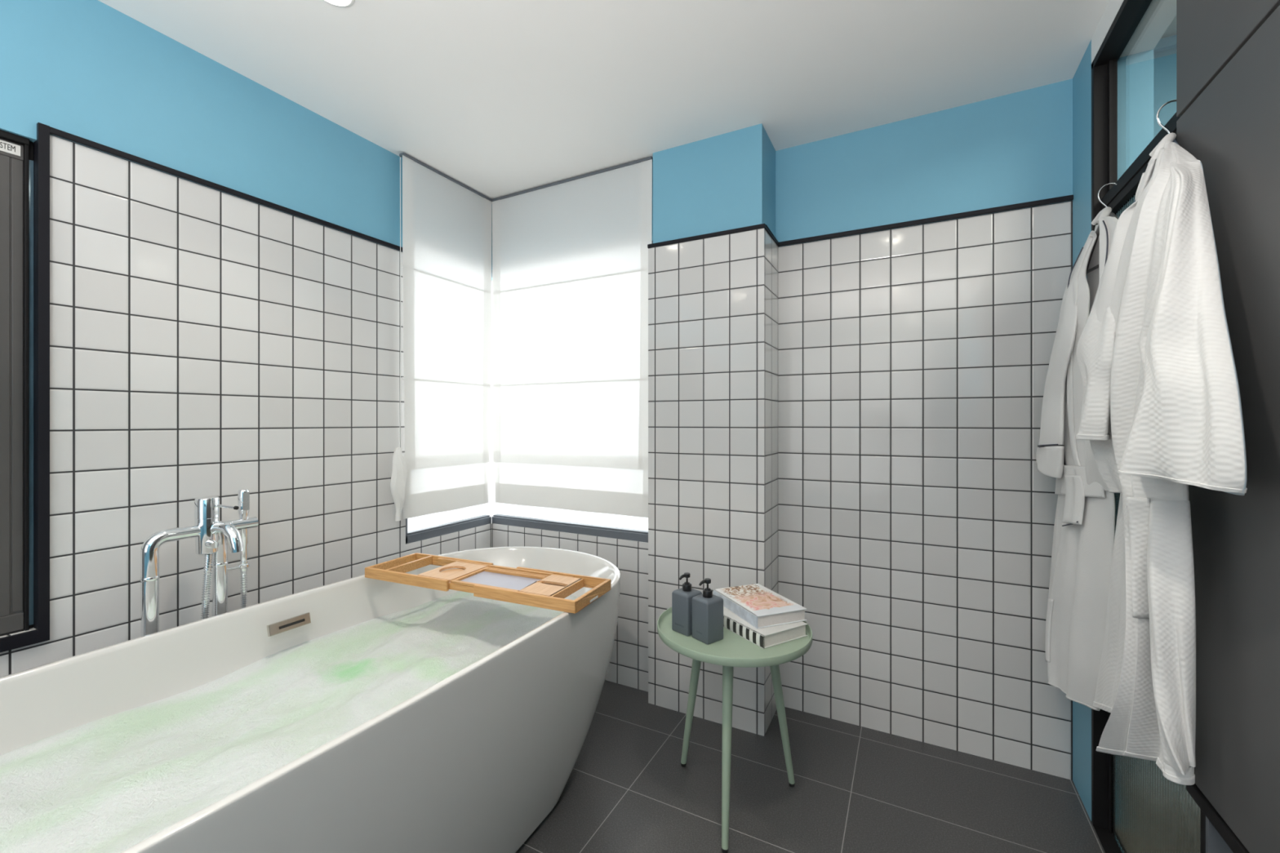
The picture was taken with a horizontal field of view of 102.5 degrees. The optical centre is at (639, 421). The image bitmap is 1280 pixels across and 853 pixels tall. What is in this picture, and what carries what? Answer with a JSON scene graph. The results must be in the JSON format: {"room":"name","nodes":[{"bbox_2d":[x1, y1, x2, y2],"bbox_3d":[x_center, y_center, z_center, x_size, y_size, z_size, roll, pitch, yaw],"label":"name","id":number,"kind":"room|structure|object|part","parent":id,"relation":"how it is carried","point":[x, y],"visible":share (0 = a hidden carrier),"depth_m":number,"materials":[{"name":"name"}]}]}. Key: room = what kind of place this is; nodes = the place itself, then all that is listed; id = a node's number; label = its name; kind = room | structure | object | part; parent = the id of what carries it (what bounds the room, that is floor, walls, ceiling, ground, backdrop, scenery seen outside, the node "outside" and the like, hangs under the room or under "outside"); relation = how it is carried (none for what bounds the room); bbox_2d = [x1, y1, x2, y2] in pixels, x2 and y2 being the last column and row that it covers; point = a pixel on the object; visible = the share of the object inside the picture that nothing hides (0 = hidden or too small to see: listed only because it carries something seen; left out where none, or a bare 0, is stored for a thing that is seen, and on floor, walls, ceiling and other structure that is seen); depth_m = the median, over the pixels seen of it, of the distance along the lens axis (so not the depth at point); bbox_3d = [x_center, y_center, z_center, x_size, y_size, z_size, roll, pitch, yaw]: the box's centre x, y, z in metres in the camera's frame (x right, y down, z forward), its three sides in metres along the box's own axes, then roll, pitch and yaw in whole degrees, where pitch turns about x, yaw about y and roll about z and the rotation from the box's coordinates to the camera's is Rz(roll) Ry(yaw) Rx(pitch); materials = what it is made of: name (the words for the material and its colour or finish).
{"room":"bathroom","nodes":[
{"label":"bathroom","id":0,"kind":"room"},
{"bbox_2d":[0,0,493,677],"bbox_3d":[-1.967,0.027,0.679,0.160,2.370,5.060,0,0,28],"label":"wall","id":1,"kind":"structure","parent":0,"point":[205,341],"depth_m":1.60,"materials":[{"name":"tile"}]},
{"bbox_2d":[0,129,33,636],"bbox_3d":[-1.921,-0.094,0.670,0.054,1.256,1.490,0,0,28],"label":"window","id":2,"kind":"structure","parent":1,"relation":"in","point":[16,152],"depth_m":1.30,"materials":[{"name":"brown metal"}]},
{"bbox_3d":[-1.916,-0.086,0.658,0.014,1.228,1.474,0,0,28],"label":"shutter frame","id":3,"kind":"part","parent":2,"relation":"part of","materials":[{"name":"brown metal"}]},
{"bbox_2d":[0,122,49,652],"bbox_3d":[-1.890,-0.099,0.666,0.036,1.326,1.509,0,0,28],"label":"window frame","id":4,"kind":"structure","parent":1,"relation":"attached to","point":[42,145],"depth_m":1.31,"materials":[{"name":"black metal"}]},
{"bbox_2d":[49,126,402,251],"bbox_3d":[-1.280,-0.754,1.799,0.011,0.016,1.064,0,0,28],"label":"trim","id":5,"kind":"structure","parent":1,"relation":"attached to","point":[54,131],"depth_m":1.62,"materials":[{"name":"black tile"}]},
{"bbox_2d":[405,514,491,544],"bbox_3d":[-0.939,-0.132,2.520,0.051,1.356,0.533,0,0,28],"label":"window","id":6,"kind":"structure","parent":1,"relation":"in","point":[411,536],"depth_m":2.48,"materials":[{"name":"metal"}]},
{"bbox_2d":[97,0,1109,204],"bbox_3d":[-0.910,-1.218,0.144,2.810,0.120,5.500,0,0,28],"label":"ceiling","id":7,"kind":"structure","parent":0,"point":[500,98],"depth_m":1.66,"materials":[{"name":"white paint"}]},
{"bbox_2d":[323,0,355,7],"bbox_3d":[-0.827,-1.156,1.383,0.104,0.004,0.104,0,0,28],"label":"recessed light","id":8,"kind":"object","parent":7,"relation":"in","point":[340,3],"visible":1,"depth_m":1.42,"materials":[{"name":"white plastic"}]},
{"bbox_2d":[390,152,492,520],"bbox_3d":[-0.908,-0.365,2.415,0.052,1.578,0.585,0,0,28],"label":"blind","id":9,"kind":"object","parent":7,"relation":"hanging from","point":[446,264],"visible":1,"depth_m":2.40,"materials":[{"name":"white fabric"}]},
{"bbox_3d":[-1.023,-0.498,2.191,0.002,1.260,0.007,0,0,28],"label":"pull cord","id":10,"kind":"part","parent":9,"relation":"part of","materials":[{"name":"white plastic"}]},
{"bbox_3d":[-0.902,-1.149,2.443,0.028,0.010,0.530,0,0,28],"label":"head rail","id":11,"kind":"part","parent":9,"relation":"part of","materials":[{"name":"metal"}]},
{"bbox_2d":[648,123,778,736],"bbox_3d":[0.315,0.027,2.205,0.500,2.370,0.251,0,0,28],"label":"wall pillar","id":12,"kind":"structure","parent":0,"point":[713,301],"depth_m":2.09,"materials":[{"name":"tile"}]},
{"bbox_2d":[491,78,1072,780],"bbox_3d":[0.445,0.027,2.273,2.620,2.370,0.330,0,0,28],"label":"wall","id":13,"kind":"structure","parent":0,"point":[917,510],"depth_m":1.94,"materials":[{"name":"tile"}]},
{"bbox_2d":[491,240,653,542],"bbox_3d":[-0.345,-0.132,2.536,0.985,1.356,0.051,0,0,28],"label":"window","id":14,"kind":"structure","parent":13,"relation":"in","point":[634,535],"depth_m":2.50,"materials":[{"name":"metal"}]},
{"bbox_2d":[491,156,653,517],"bbox_3d":[-0.355,-0.365,2.465,0.930,1.578,0.030,0,0,28],"label":"blind","id":15,"kind":"object","parent":14,"relation":"attached to","point":[570,256],"visible":0.96,"depth_m":2.44,"materials":[{"name":"white fabric"}]},
{"bbox_3d":[-0.355,-1.149,2.464,0.930,0.010,0.028,0,0,28],"label":"head rail","id":16,"kind":"part","parent":15,"relation":"part of","materials":[{"name":"metal"}]},
{"bbox_2d":[647,195,1073,248],"bbox_3d":[0.746,-0.754,1.972,1.486,0.016,0.247,0,0,28],"label":"trim","id":17,"kind":"structure","parent":13,"relation":"attached to","point":[1069,197],"depth_m":1.99,"materials":[{"name":"black tile"}]},
{"bbox_2d":[1153,35,1176,53],"bbox_3d":[2.021,-0.002,1.444,1.018,2.427,0.025,0,0,28],"label":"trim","id":18,"kind":"structure","parent":13,"relation":"attached to","point":[1166,43],"depth_m":1.62,"materials":[{"name":"blue paint"}]},
{"bbox_2d":[515,680,1105,852],"bbox_3d":[-0.905,1.262,0.142,2.820,0.100,5.500,0,0,28],"label":"floor","id":19,"kind":"structure","parent":0,"point":[856,788],"depth_m":1.67,"materials":[{"name":"tile"}]},
{"bbox_2d":[140,488,258,636],"bbox_3d":[-1.266,0.713,1.497,0.150,0.998,0.294,0,0,28],"label":"faucet","id":20,"kind":"object","parent":19,"relation":"on","point":[211,535],"visible":0.48,"depth_m":1.51,"materials":[{"name":"silver metal"}]},
{"bbox_3d":[-1.260,0.361,1.514,0.033,0.026,0.026,0,0,28],"label":"diverter knob","id":21,"kind":"part","parent":20,"relation":"part of","materials":[{"name":"silver metal"}]},
{"bbox_3d":[-1.238,0.253,1.531,0.063,0.015,0.009,0,0,1],"label":"lever","id":22,"kind":"part","parent":20,"relation":"part of","materials":[{"name":"silver metal"}]},
{"bbox_3d":[-1.230,0.341,1.525,0.115,0.089,0.034,0,0,12],"label":"spout","id":23,"kind":"part","parent":20,"relation":"part of","materials":[{"name":"silver metal"}]},
{"bbox_2d":[0,546,620,852],"bbox_3d":[-0.772,0.887,1.391,0.902,0.650,1.955,0,0,28],"label":"bathtub","id":24,"kind":"object","parent":19,"relation":"on","point":[476,760],"visible":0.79,"depth_m":1.24,"materials":[{"name":"white ceramic"}]},
{"bbox_2d":[0,591,577,852],"bbox_3d":[-0.772,0.717,1.391,0.839,0.054,1.773,0,0,28],"label":"water","id":25,"kind":"object","parent":24,"relation":"in","point":[111,784],"visible":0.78,"depth_m":1.20,"materials":[{"name":"liquid"}]},
{"bbox_3d":[-1.094,0.633,1.604,0.020,0.035,0.120,0,0,28],"label":"overflow plate","id":26,"kind":"part","parent":24,"relation":"part of","materials":[{"name":"metal"}]},
{"bbox_2d":[364,552,610,613],"bbox_3d":[-0.542,0.542,1.776,0.876,0.036,0.234,0,0,24],"label":"tray","id":27,"kind":"object","parent":24,"relation":"on","point":[542,588],"visible":1,"depth_m":1.73,"materials":[{"name":"brown wood"}]},
{"bbox_3d":[-0.767,0.542,1.874,0.386,0.036,0.234,0,0,24],"label":"sliding frame","id":28,"kind":"part","parent":27,"relation":"part of","materials":[{"name":"brown wood"}]},
{"bbox_2d":[417,561,488,582],"bbox_3d":[-0.662,0.532,1.828,0.149,0.008,0.188,0,0,24],"label":"tray","id":29,"kind":"object","parent":27,"relation":"on","point":[472,569],"depth_m":1.82,"materials":[{"name":"brown wood"}]},
{"bbox_3d":[-0.542,0.542,1.776,0.600,0.028,0.208,0,0,24],"label":"frame","id":30,"kind":"part","parent":27,"relation":"part of","materials":[{"name":"brown wood"}]},
{"bbox_3d":[-0.314,0.542,1.677,0.378,0.036,0.234,0,0,24],"label":"sliding frame","id":31,"kind":"part","parent":27,"relation":"part of","materials":[{"name":"brown wood"}]},
{"bbox_2d":[657,607,812,852],"bbox_3d":[0.298,0.932,1.653,0.486,0.560,0.486,0,0,28],"label":"side table","id":32,"kind":"object","parent":19,"relation":"on","point":[733,651],"visible":0.67,"depth_m":1.51,"materials":[{"name":"green metal"}]},
{"bbox_2d":[671,572,702,635],"bbox_3d":[0.151,0.580,1.652,0.072,0.184,0.071,0,0,-42],"label":"pump bottle","id":33,"kind":"object","parent":32,"relation":"on","point":[682,598],"visible":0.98,"depth_m":1.63,"materials":[{"name":"grey plastic"}]},
{"bbox_3d":[0.187,0.939,1.778,0.033,0.528,0.111,0,0,-39],"label":"leg","id":34,"kind":"part","parent":32,"relation":"part of","materials":[{"name":"green metal"}]},
{"bbox_2d":[692,577,723,644],"bbox_3d":[0.209,0.580,1.592,0.072,0.184,0.071,0,0,-37],"label":"pump bottle","id":35,"kind":"object","parent":32,"relation":"on","point":[707,607],"visible":1,"depth_m":1.57,"materials":[{"name":"grey plastic"}]},
{"bbox_3d":[0.251,0.939,1.493,0.033,0.528,0.110,0,0,19],"label":"leg","id":36,"kind":"part","parent":32,"relation":"part of","materials":[{"name":"green metal"}]},
{"bbox_2d":[723,606,807,648],"bbox_3d":[0.377,0.653,1.679,0.186,0.038,0.270,0,0,-30],"label":"book","id":37,"kind":"object","parent":32,"relation":"on","point":[768,637],"visible":0.52,"depth_m":1.58,"materials":[{"name":"white paper"}]},
{"bbox_2d":[713,583,806,628],"bbox_3d":[0.395,0.614,1.728,0.188,0.038,0.272,0,0,-21],"label":"book","id":38,"kind":"object","parent":37,"relation":"on","point":[756,604],"visible":0.89,"depth_m":1.66,"materials":[{"name":"white paper"}]},
{"bbox_3d":[0.461,0.939,1.699,0.111,0.528,0.033,0,0,-17],"label":"leg","id":39,"kind":"part","parent":32,"relation":"part of","materials":[{"name":"green metal"}]},
{"bbox_2d":[1072,0,1176,821],"bbox_3d":[0.342,0.027,-0.537,0.140,2.370,5.063,0,0,28],"label":"wall","id":40,"kind":"structure","parent":0,"point":[1135,62],"depth_m":1.52,"materials":[{"name":"blue paint"}]},
{"bbox_2d":[1093,825,1121,852],"bbox_3d":[0.788,1.221,0.413,0.043,0.022,2.560,0,0,28],"label":"trim","id":41,"kind":"structure","parent":40,"relation":"attached to","point":[1108,841],"depth_m":1.48,"materials":[{"name":"black metal"}]},
{"bbox_2d":[1091,0,1279,852],"bbox_3d":[0.799,0.065,0.408,0.074,2.294,2.562,0,0,28],"label":"door","id":42,"kind":"structure","parent":40,"relation":"in","point":[1227,116],"depth_m":0.88,"materials":[{"name":"black metal"}]},
{"bbox_2d":[1086,182,1118,274],"bbox_3d":[1.299,-0.542,1.425,0.060,0.230,0.349,0,0,28],"label":"clothes hanger","id":43,"kind":"object","parent":42,"relation":"hanging from","point":[1112,214],"visible":0.4,"depth_m":1.46,"materials":[{"name":"silver metal"}]},
{"bbox_2d":[1035,206,1118,711],"bbox_3d":[1.233,0.117,1.454,0.133,1.396,0.575,0,0,28],"label":"bathrobe","id":44,"kind":"object","parent":43,"relation":"hanging from","point":[1084,526],"visible":0.77,"depth_m":1.43,"materials":[{"name":"white fabric"}]},
{"bbox_3d":[1.305,-0.319,1.470,0.021,0.503,0.219,0,0,28],"label":"panel","id":45,"kind":"part","parent":44,"relation":"part of","materials":[{"name":"white fabric"}]},
{"bbox_3d":[1.177,-0.182,1.300,0.070,0.739,0.250,0,0,28],"label":"panel","id":46,"kind":"part","parent":44,"relation":"part of","materials":[{"name":"white fabric"}]},
{"bbox_3d":[1.253,0.300,1.256,0.008,1.799,0.565,0,0,28],"label":"reeded glass","id":47,"kind":"part","parent":42,"relation":"part of","materials":[{"name":"clear glass"}]},
{"bbox_2d":[1133,99,1179,203],"bbox_3d":[1.134,-0.572,1.110,0.062,0.208,0.247,0,0,28],"label":"clothes hanger","id":48,"kind":"object","parent":42,"relation":"hanging from","point":[1160,124],"visible":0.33,"depth_m":1.09,"materials":[{"name":"silver metal"}]},
{"bbox_2d":[1075,132,1247,785],"bbox_3d":[1.017,0.086,1.061,0.153,1.367,0.714,0,0,28],"label":"bathrobe","id":49,"kind":"object","parent":48,"relation":"hanging from","point":[1162,412],"visible":1,"depth_m":0.92,"materials":[{"name":"white fabric"}]},
{"bbox_3d":[1.133,0.450,1.218,0.043,0.606,0.333,0,0,28],"label":"panel","id":50,"kind":"part","parent":49,"relation":"part of","materials":[{"name":"white fabric"}]},
{"bbox_3d":[1.058,-0.187,1.154,0.068,0.706,0.286,0,0,20],"label":"panel","id":51,"kind":"part","parent":49,"relation":"part of","materials":[{"name":"white fabric"}]},
{"bbox_3d":[0.955,0.385,0.926,0.060,0.487,0.136,0,0,28],"label":"panel","id":52,"kind":"part","parent":49,"relation":"part of","materials":[{"name":"white fabric"}]},
{"bbox_3d":[0.642,0.713,0.143,0.044,0.026,1.945,0,0,28],"label":"rail","id":53,"kind":"part","parent":42,"relation":"part of","materials":[{"name":"black metal"}]},
{"bbox_3d":[0.656,-0.181,0.165,0.040,1.757,1.997,0,0,28],"label":"dark panel","id":54,"kind":"part","parent":42,"relation":"part of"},
{"bbox_2d":[1153,48,1176,137],"bbox_3d":[1.749,-0.003,-0.806,2.600,2.430,4.500,0,0,28],"label":"wall","id":55,"kind":"structure","parent":0,"point":[1164,62],"depth_m":1.64,"materials":[{"name":"blue paint"}]},
{"bbox_2d":[1160,15,1176,38],"bbox_3d":[1.749,-1.253,-0.806,2.600,0.070,4.500,0,0,28],"label":"ceiling","id":56,"kind":"structure","parent":0,"point":[1171,30],"depth_m":1.60,"materials":[{"name":"beige paint"}]}
]}

